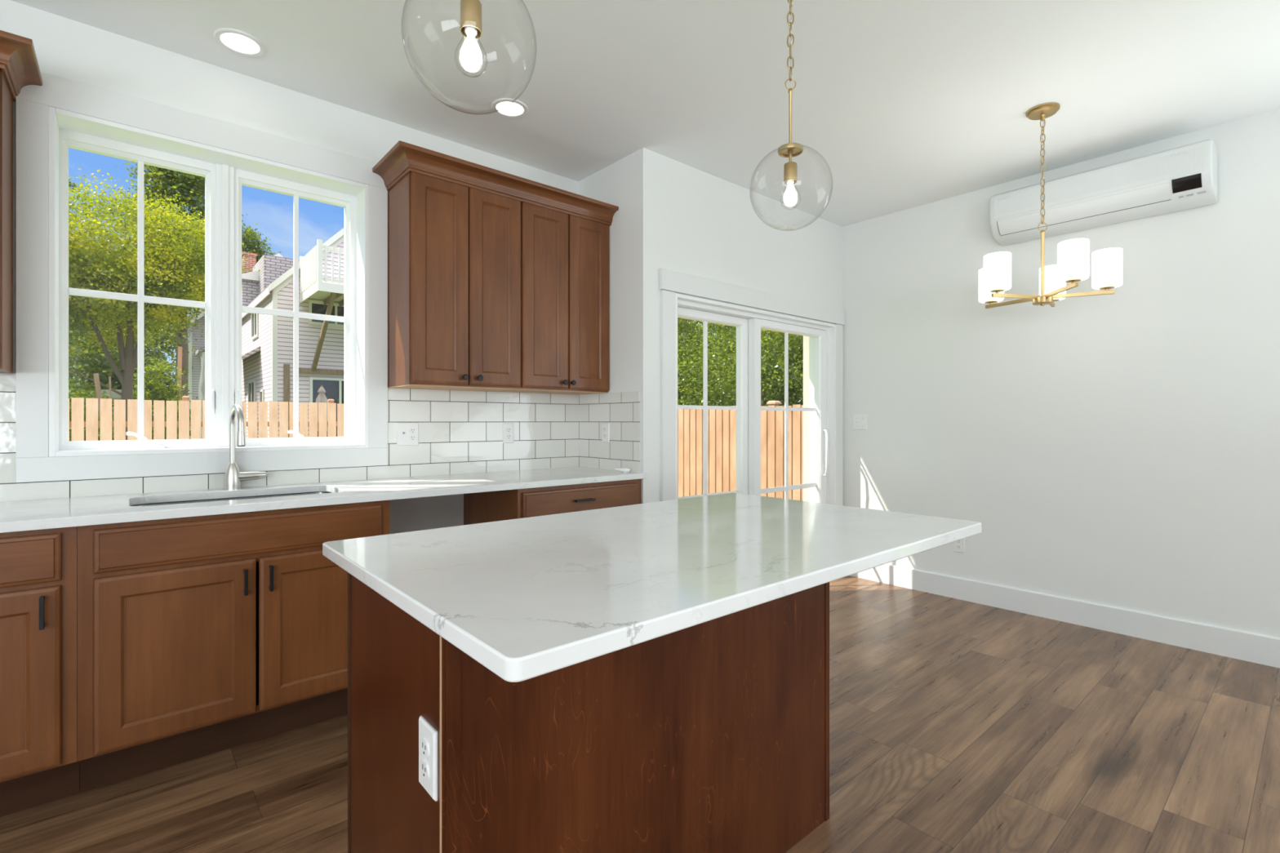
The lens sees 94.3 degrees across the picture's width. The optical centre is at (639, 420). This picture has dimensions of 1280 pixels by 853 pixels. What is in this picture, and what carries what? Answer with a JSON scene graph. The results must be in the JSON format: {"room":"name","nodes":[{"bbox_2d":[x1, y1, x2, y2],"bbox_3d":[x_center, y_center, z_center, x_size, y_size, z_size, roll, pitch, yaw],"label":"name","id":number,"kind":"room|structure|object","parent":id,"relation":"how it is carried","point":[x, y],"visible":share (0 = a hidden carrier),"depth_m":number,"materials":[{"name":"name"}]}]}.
{"room":"kitchen","nodes":[
{"label":"kitchen","id":0,"kind":"room"},
{"bbox_2d":[0,0,578,533],"bbox_3d":[-2.703,-0.162,1.934,5.935,2.736,0.199,0,0,-41],"label":"wall","id":1,"kind":"structure","parent":0,"point":[64,47],"depth_m":2.59,"materials":[{"name":"white paint"}]},
{"bbox_2d":[0,30,42,373],"bbox_3d":[-2.377,-0.715,1.860,0.692,1.086,0.339,0,0,-41],"label":"upper cabinet","id":2,"kind":"object","parent":1,"relation":"attached to","point":[19,64],"visible":1,"depth_m":2.03,"materials":[{"name":"brown wood"}]},
{"bbox_2d":[15,71,387,482],"bbox_3d":[-1.778,-0.534,2.588,1.309,1.519,0.021,0,0,-41],"label":"trim","id":3,"kind":"structure","parent":1,"relation":"attached to","point":[33,462],"depth_m":2.33,"materials":[{"name":"white paint"}]},
{"bbox_2d":[48,106,368,457],"bbox_3d":[-1.845,-0.519,2.660,1.130,1.308,0.212,0,0,-41],"label":"window","id":4,"kind":"structure","parent":1,"relation":"in","point":[224,171],"depth_m":2.67,"materials":[{"name":"white plastic"}]},
{"bbox_2d":[0,374,578,502],"bbox_3d":[-1.568,0.060,2.777,3.115,0.464,0.008,0,0,-41],"label":"backsplash","id":5,"kind":"structure","parent":1,"relation":"attached to","point":[460,432],"depth_m":3.18,"materials":[{"name":"tile"}]},
{"bbox_2d":[396,422,418,445],"bbox_3d":[-1.202,0.069,3.079,0.112,0.120,0.015,0,0,-41],"label":"wall outlet","id":6,"kind":"object","parent":1,"relation":"attached to","point":[407,433],"visible":1,"depth_m":3.08,"materials":[{"name":"white plastic"}]},
{"bbox_2d":[409,427,416,432],"bbox_3d":[-1.184,0.050,3.093,0.033,0.027,0.003,0,0,-41],"label":"receptacle","id":7,"kind":"object","parent":6,"relation":"attached to","point":[411,429],"depth_m":3.09,"materials":[{"name":"grey plastic"}]},
{"bbox_2d":[409,435,416,440],"bbox_3d":[-1.184,0.088,3.093,0.033,0.027,0.003,0,0,-41],"label":"receptacle","id":8,"kind":"object","parent":6,"relation":"attached to","point":[412,437],"depth_m":3.09,"materials":[{"name":"grey plastic"}]},
{"bbox_2d":[372,140,618,395],"bbox_3d":[-0.736,-0.712,3.230,1.261,1.092,0.409,0,0,-41],"label":"upper cabinet","id":9,"kind":"object","parent":1,"relation":"attached to","point":[498,281],"visible":1,"depth_m":3.04,"materials":[{"name":"brown wood"}]},
{"bbox_2d":[502,422,513,443],"bbox_3d":[-0.766,0.072,3.458,0.070,0.116,0.010,0,0,-41],"label":"wall outlet","id":10,"kind":"object","parent":1,"relation":"attached to","point":[508,428],"visible":1,"depth_m":3.46,"materials":[{"name":"white plastic"}]},
{"bbox_2d":[506,434,511,439],"bbox_3d":[-0.764,0.091,3.456,0.033,0.027,0.003,0,0,-41],"label":"receptacle","id":11,"kind":"object","parent":10,"relation":"attached to","point":[508,436],"depth_m":3.45,"materials":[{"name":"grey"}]},
{"bbox_2d":[578,147,662,503],"bbox_3d":[-0.195,-0.162,3.685,0.150,2.736,0.826,0,0,-41],"label":"wall","id":12,"kind":"structure","parent":0,"point":[633,184],"depth_m":3.39,"materials":[{"name":"white paint"}]},
{"bbox_2d":[602,422,609,442],"bbox_3d":[-0.208,0.071,3.565,0.010,0.116,0.070,0,0,-41],"label":"wall outlet","id":13,"kind":"object","parent":12,"relation":"attached to","point":[606,426],"visible":1,"depth_m":3.56,"materials":[{"name":"white plastic"}]},
{"bbox_2d":[578,391,639,472],"bbox_3d":[-0.196,0.062,3.565,0.008,0.459,0.592,0,0,-41],"label":"backsplash","id":14,"kind":"structure","parent":12,"relation":"attached to","point":[621,410],"depth_m":3.54,"materials":[{"name":"tile"}]},
{"bbox_2d":[0,575,1279,852],"bbox_3d":[0.598,1.266,-0.157,8.200,0.120,7.680,0,0,-41],"label":"floor","id":15,"kind":"structure","parent":0,"point":[957,726],"depth_m":2.08,"materials":[{"name":"brown wood"}]},
{"bbox_2d":[0,526,79,817],"bbox_3d":[-2.107,0.764,1.873,0.505,0.884,0.655,0,0,-41],"label":"base cabinet","id":16,"kind":"object","parent":15,"relation":"on","point":[39,765],"visible":0.94,"depth_m":1.77,"materials":[{"name":"brown wood"}]},
{"bbox_2d":[0,466,647,533],"bbox_3d":[-1.247,0.307,2.629,2.858,0.030,0.634,0,0,-41],"label":"countertop","id":17,"kind":"structure","parent":16,"relation":"on","point":[48,513],"depth_m":2.36,"materials":[{"name":"stone"}]},
{"bbox_2d":[131,491,331,506],"bbox_3d":[-1.580,0.419,2.362,0.747,0.194,0.422,0,0,-41],"label":"sink","id":18,"kind":"object","parent":17,"relation":"in","point":[317,492],"visible":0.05,"depth_m":2.49,"materials":[{"name":"silver metal"}]},
{"bbox_2d":[224,403,267,489],"bbox_3d":[-1.664,0.110,2.524,0.158,0.365,0.187,0,0,-41],"label":"faucet","id":19,"kind":"object","parent":17,"relation":"on","point":[233,477],"visible":1,"depth_m":2.53,"materials":[{"name":"silver metal"}]},
{"bbox_2d":[614,467,630,472],"bbox_3d":[-0.099,0.279,3.368,0.092,0.029,0.028,0,0,17],"label":"fitting","id":20,"kind":"object","parent":17,"relation":"on","point":[622,469],"visible":1,"depth_m":3.35,"materials":[{"name":"white"}]},
{"bbox_2d":[77,500,389,793],"bbox_3d":[-1.561,0.764,2.344,0.933,0.884,0.655,0,0,-41],"label":"base cabinet","id":21,"kind":"object","parent":15,"relation":"on","point":[199,636],"visible":0.89,"depth_m":2.04,"materials":[{"name":"brown wood"}]},
{"bbox_2d":[463,479,640,524],"bbox_3d":[-0.467,0.764,3.288,0.776,0.884,0.655,0,0,-41],"label":"base cabinet","id":22,"kind":"object","parent":15,"relation":"on","point":[499,505],"visible":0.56,"depth_m":3.03,"materials":[{"name":"brown wood"}]},
{"bbox_2d":[347,573,829,852],"bbox_3d":[-0.068,0.764,1.622,1.207,0.884,0.571,0,0,-41],"label":"kitchen island","id":23,"kind":"object","parent":15,"relation":"on","point":[711,736],"visible":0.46,"depth_m":1.31,"materials":[{"name":"brown wood"}]},
{"bbox_2d":[418,715,437,801],"bbox_3d":[-0.379,0.599,1.054,0.010,0.120,0.074,0,0,-41],"label":"wall outlet","id":24,"kind":"object","parent":23,"relation":"attached to","point":[428,735],"visible":1,"depth_m":1.04,"materials":[{"name":"white plastic"}]},
{"bbox_2d":[420,737,429,757],"bbox_3d":[-0.381,0.580,1.053,0.003,0.027,0.033,0,0,-41],"label":"receptacle","id":25,"kind":"object","parent":24,"relation":"attached to","point":[424,742],"depth_m":1.05,"materials":[{"name":"grey plastic"}]},
{"bbox_2d":[420,760,429,779],"bbox_3d":[-0.381,0.619,1.053,0.003,0.027,0.033,0,0,-41],"label":"receptacle","id":26,"kind":"object","parent":24,"relation":"attached to","point":[424,764],"depth_m":1.05,"materials":[{"name":"grey plastic"}]},
{"bbox_2d":[322,493,982,682],"bbox_3d":[0.111,0.307,1.570,1.516,0.030,0.935,0,0,-41],"label":"island countertop","id":27,"kind":"structure","parent":23,"relation":"on","point":[525,598],"depth_m":1.22,"materials":[{"name":"stone"}]},
{"bbox_2d":[11,0,1279,226],"bbox_3d":[0.598,-1.655,-0.157,8.200,0.250,7.680,0,0,-41],"label":"ceiling","id":28,"kind":"structure","parent":0,"point":[907,104],"depth_m":2.61,"materials":[{"name":"white paint"}]},
{"bbox_2d":[213,27,266,56],"bbox_3d":[-1.615,-1.526,2.400,0.176,0.007,0.176,0,0,-41],"label":"recessed light","id":29,"kind":"object","parent":28,"relation":"in","point":[238,42],"visible":1,"depth_m":2.39,"materials":[{"name":"white plastic"}]},
{"bbox_2d":[401,0,536,114],"bbox_3d":[-0.340,-1.081,1.194,0.260,0.898,0.260,0,0,-41],"label":"globe pendant","id":30,"kind":"object","parent":28,"relation":"hanging from","point":[470,55],"visible":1,"depth_m":1.18,"materials":[{"name":"clear glass"}]},
{"bbox_2d":[460,0,481,38],"bbox_3d":[-0.340,-0.812,1.194,0.042,0.060,0.042,0,0,-41],"label":"socket","id":31,"kind":"object","parent":30,"relation":"attached to","point":[470,10],"depth_m":1.18,"materials":[{"name":"gold metal"}]},
{"bbox_2d":[491,97,528,117],"bbox_3d":[-0.636,-1.526,2.902,0.176,0.007,0.176,0,0,-41],"label":"recessed light","id":32,"kind":"object","parent":28,"relation":"in","point":[517,108],"visible":1,"depth_m":2.89,"materials":[{"name":"white plastic"}]},
{"bbox_2d":[749,0,832,231],"bbox_3d":[0.486,-1.075,1.918,0.260,0.910,0.260,0,0,-41],"label":"globe pendant","id":33,"kind":"object","parent":28,"relation":"hanging from","point":[790,149],"visible":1,"depth_m":1.91,"materials":[{"name":"clear glass"}]},
{"bbox_2d":[783,161,797,185],"bbox_3d":[0.486,-0.800,1.918,0.042,0.060,0.042,0,0,-41],"label":"socket","id":34,"kind":"object","parent":33,"relation":"attached to","point":[790,168],"depth_m":1.90,"materials":[{"name":"gold metal"}]},
{"bbox_2d":[978,102,1122,308],"bbox_3d":[1.989,-1.048,2.938,0.590,0.964,0.599,0,0,-41],"label":"chandelier","id":35,"kind":"object","parent":28,"relation":"hanging from","point":[1072,266],"visible":1,"depth_m":2.83,"materials":[{"name":"white glass"}]},
{"bbox_2d":[662,155,842,324],"bbox_3d":[0.868,-0.162,4.186,2.115,2.736,0.196,0,0,-41],"label":"wall","id":36,"kind":"structure","parent":0,"point":[712,228],"depth_m":3.91,"materials":[{"name":"white paint"}]},
{"bbox_2d":[659,267,844,505],"bbox_3d":[0.858,0.167,4.032,1.956,2.078,0.026,0,0,-41],"label":"trim","id":37,"kind":"structure","parent":36,"relation":"attached to","point":[671,282],"depth_m":3.62,"materials":[{"name":"white paint"}]},
{"bbox_2d":[675,293,835,504],"bbox_3d":[0.796,0.231,4.103,1.731,1.950,0.228,0,0,-41],"label":"door","id":38,"kind":"structure","parent":36,"relation":"in","point":[748,322],"depth_m":4.06,"materials":[{"name":"white plastic"}]},
{"bbox_2d":[803,335,808,501],"bbox_3d":[1.576,-0.094,5.116,0.168,2.880,0.285,0,0,-41],"label":"wall","id":39,"kind":"structure","parent":0,"point":[806,339],"depth_m":5.15,"materials":[{"name":"beige paint"}]},
{"bbox_2d":[842,108,1279,637],"bbox_3d":[3.903,-0.162,2.150,0.182,2.736,6.854,0,0,-41],"label":"wall","id":40,"kind":"structure","parent":0,"point":[1121,449],"depth_m":3.47,"materials":[{"name":"white paint"}]},
{"bbox_2d":[853,414,866,429],"bbox_3d":[1.687,0.010,4.563,0.018,0.116,0.116,0,0,-41],"label":"light switch","id":41,"kind":"object","parent":40,"relation":"attached to","point":[860,421],"visible":1,"depth_m":4.56,"materials":[{"name":"white plastic"}]},
{"bbox_2d":[953,537,964,553],"bbox_3d":[2.161,0.834,4.021,0.010,0.116,0.070,0,0,-41],"label":"wall outlet","id":42,"kind":"object","parent":40,"relation":"attached to","point":[958,545],"visible":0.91,"depth_m":4.01,"materials":[{"name":"white plastic"}]},
{"bbox_2d":[849,564,1279,668],"bbox_3d":[2.521,1.134,3.599,0.016,0.144,2.854,0,0,-41],"label":"baseboard","id":43,"kind":"structure","parent":40,"relation":"attached to","point":[1257,648],"depth_m":3.44,"materials":[{"name":"white paint"}]},
{"bbox_2d":[989,139,1217,245],"bbox_3d":[2.574,-1.264,3.374,0.230,0.284,1.000,0,0,-41],"label":"air conditioner","id":44,"kind":"object","parent":40,"relation":"attached to","point":[1184,177],"visible":1,"depth_m":3.25,"materials":[{"name":"white plastic"}]},
{"bbox_2d":[994,145,1204,219],"bbox_3d":[2.490,-1.303,3.301,0.008,0.126,0.940,0,0,-41],"label":"panel","id":45,"kind":"object","parent":44,"relation":"attached to","point":[1188,162],"depth_m":3.24,"materials":[{"name":"white plastic"}]},
{"label":"outside","id":46,"kind":"structure","parent":0,"visible":0},
{"bbox_3d":[-24.244,1.806,31.913,85.000,0.300,100.000,0,0,-41],"label":"ground","id":47,"kind":"structure","parent":46,"visible":0},
{"bbox_2d":[68,344,106,440],"bbox_3d":[-13.732,-0.164,13.292,2.778,4.356,2.524,0,0,10],"label":"shrub","id":48,"kind":"object","parent":47,"relation":"on","point":[75,346],"visible":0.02,"depth_m":13.72,"materials":[{"name":"green plant"}]},
{"bbox_2d":[68,178,112,361],"bbox_3d":[-17.926,-3.269,17.612,4.848,9.860,4.296,0,0,-20],"label":"oak tree","id":49,"kind":"object","parent":47,"relation":"on","point":[70,185],"visible":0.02,"depth_m":17.97,"materials":[{"name":"green plant"}]},
{"bbox_2d":[68,378,114,440],"bbox_3d":[-10.404,0.441,11.008,1.798,2.446,1.603,0,0,31],"label":"shrub","id":50,"kind":"object","parent":47,"relation":"on","point":[84,393],"visible":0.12,"depth_m":11.05,"materials":[{"name":"green plant"}]},
{"bbox_2d":[93,373,102,421],"bbox_3d":[-9.702,0.401,10.780,0.330,2.517,0.030,0,0,-41],"label":"stake","id":51,"kind":"object","parent":47,"relation":"on","point":[96,379],"visible":0.36,"depth_m":10.71,"materials":[{"name":"brown wood"}]},
{"bbox_2d":[84,389,133,436],"bbox_3d":[-13.998,0.431,15.658,0.970,2.450,2.200,0,0,-41],"label":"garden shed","id":52,"kind":"object","parent":47,"relation":"on","point":[114,395],"visible":0.18,"depth_m":14.93,"materials":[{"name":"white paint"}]},
{"bbox_2d":[108,376,112,440],"bbox_3d":[-9.721,0.421,10.922,0.075,2.470,0.030,0,0,-41],"label":"stake","id":53,"kind":"object","parent":47,"relation":"on","point":[109,377],"visible":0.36,"depth_m":10.90,"materials":[{"name":"brown wood"}]},
{"bbox_2d":[68,301,176,435],"bbox_3d":[-25.243,-2.051,27.923,7.384,10.381,7.050,0,0,6],"label":"shrub","id":54,"kind":"object","parent":47,"relation":"on","point":[74,375],"visible":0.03,"depth_m":27.07,"materials":[{"name":"green plant"}]},
{"bbox_2d":[68,302,183,420],"bbox_3d":[-15.832,-1.035,18.006,3.590,5.929,3.468,0,0,-36],"label":"shrub","id":55,"kind":"object","parent":47,"relation":"on","point":[99,368],"visible":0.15,"depth_m":17.62,"materials":[{"name":"green plant"}]},
{"bbox_2d":[91,315,197,416],"bbox_3d":[-17.413,-0.971,20.663,3.234,6.524,3.230,0,0,-34],"label":"shrub","id":56,"kind":"object","parent":47,"relation":"on","point":[164,339],"visible":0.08,"depth_m":21.01,"materials":[{"name":"green plant"}]},
{"bbox_2d":[132,354,191,434],"bbox_3d":[-12.329,-0.021,15.244,1.549,3.365,1.493,0,0,-12],"label":"shrub","id":57,"kind":"object","parent":47,"relation":"on","point":[148,380],"visible":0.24,"depth_m":15.08,"materials":[{"name":"green plant"}]},
{"bbox_2d":[68,168,266,439],"bbox_3d":[-11.727,-1.818,12.806,6.245,6.948,5.603,0,0,-11],"label":"maple tree","id":58,"kind":"object","parent":47,"relation":"on","point":[91,265],"visible":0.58,"depth_m":12.51,"materials":[{"name":"green plant"}]},
{"bbox_2d":[151,397,191,439],"bbox_3d":[-9.348,0.591,11.753,1.280,2.148,1.127,0,0,32],"label":"shrub","id":59,"kind":"object","parent":47,"relation":"on","point":[171,398],"visible":0.03,"depth_m":11.66,"materials":[{"name":"green plant"}]},
{"bbox_2d":[100,160,253,399],"bbox_3d":[-18.875,-4.946,24.027,5.252,13.216,5.720,0,0,5],"label":"oak tree","id":60,"kind":"object","parent":47,"relation":"on","point":[185,183],"visible":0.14,"depth_m":23.59,"materials":[{"name":"green plant"}]},
{"bbox_2d":[176,346,182,409],"bbox_3d":[-13.650,-0.269,17.544,0.200,3.852,0.140,0,0,-41],"label":"utility pole","id":61,"kind":"object","parent":47,"relation":"on","point":[180,348],"visible":0.35,"depth_m":17.54,"materials":[{"name":"brown wood"}]},
{"bbox_2d":[168,308,204,439],"bbox_3d":[-21.131,-2.705,31.826,6.240,8.722,11.000,0,0,-41],"label":"neighbor house","id":62,"kind":"structure","parent":47,"relation":"on","point":[194,357],"depth_m":27.25,"materials":[{"name":"grey"}]},
{"bbox_2d":[198,350,204,421],"bbox_3d":[-19.238,-1.655,26.327,0.537,3.322,0.199,0,0,-41],"label":"tarp","id":63,"kind":"object","parent":62,"relation":"hanging from","point":[202,381],"visible":0.27,"depth_m":26.22,"materials":[{"name":"white"}]},
{"bbox_2d":[68,395,343,440],"bbox_3d":[-7.271,0.620,10.183,5.700,2.072,0.159,0,0,-41],"label":"picket fence","id":64,"kind":"object","parent":47,"relation":"on","point":[77,424],"visible":0.28,"depth_m":9.80,"materials":[{"name":"brown wood"}]},
{"bbox_2d":[186,222,280,314],"bbox_3d":[-27.171,-5.867,39.936,5.413,15.058,6.731,0,0,33],"label":"oak tree","id":65,"kind":"object","parent":47,"relation":"on","point":[250,235],"visible":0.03,"depth_m":39.78,"materials":[{"name":"green plant"}]},
{"bbox_2d":[241,227,343,438],"bbox_3d":[-10.270,-2.511,20.358,6.345,8.335,11.357,0,0,-41],"label":"neighbor house","id":66,"kind":"structure","parent":47,"relation":"on","point":[267,340],"depth_m":16.70,"materials":[{"name":"white wood"}]},
{"bbox_2d":[315,385,327,431],"bbox_3d":[-7.988,0.381,14.902,0.355,2.550,0.355,0,0,-18],"label":"patio umbrella","id":67,"kind":"object","parent":47,"relation":"on","point":[321,397],"visible":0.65,"depth_m":14.85,"materials":[{"name":"beige fabric"}]},
{"bbox_2d":[677,317,768,405],"bbox_3d":[1.079,-0.987,13.209,4.240,5.738,4.187,0,0,-20],"label":"tree","id":68,"kind":"object","parent":47,"relation":"on","point":[681,329],"visible":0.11,"depth_m":12.67,"materials":[{"name":"green plant"}]},
{"bbox_2d":[677,319,803,406],"bbox_3d":[4.572,-2.020,18.725,8.526,8.601,14.134,0,0,-38],"label":"tree","id":69,"kind":"object","parent":47,"relation":"on","point":[697,326],"visible":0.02,"depth_m":19.23,"materials":[{"name":"green plant"}]},
{"bbox_2d":[677,400,803,501],"bbox_3d":[1.233,0.681,9.519,0.207,1.950,6.400,0,0,-41],"label":"fence","id":70,"kind":"object","parent":47,"relation":"on","point":[722,424],"visible":0.14,"depth_m":9.20,"materials":[{"name":"brown wood"}]},
{"bbox_2d":[677,321,803,406],"bbox_3d":[2.446,-1.067,11.350,4.335,5.560,4.153,0,0,-13],"label":"tree","id":71,"kind":"object","parent":47,"relation":"on","point":[728,341],"visible":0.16,"depth_m":10.98,"materials":[{"name":"green plant"}]},
{"bbox_2d":[728,328,803,405],"bbox_3d":[3.705,-1.150,10.094,4.242,5.624,4.354,0,0,21],"label":"tree","id":72,"kind":"object","parent":47,"relation":"on","point":[781,366],"visible":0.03,"depth_m":9.97,"materials":[{"name":"green plant"}]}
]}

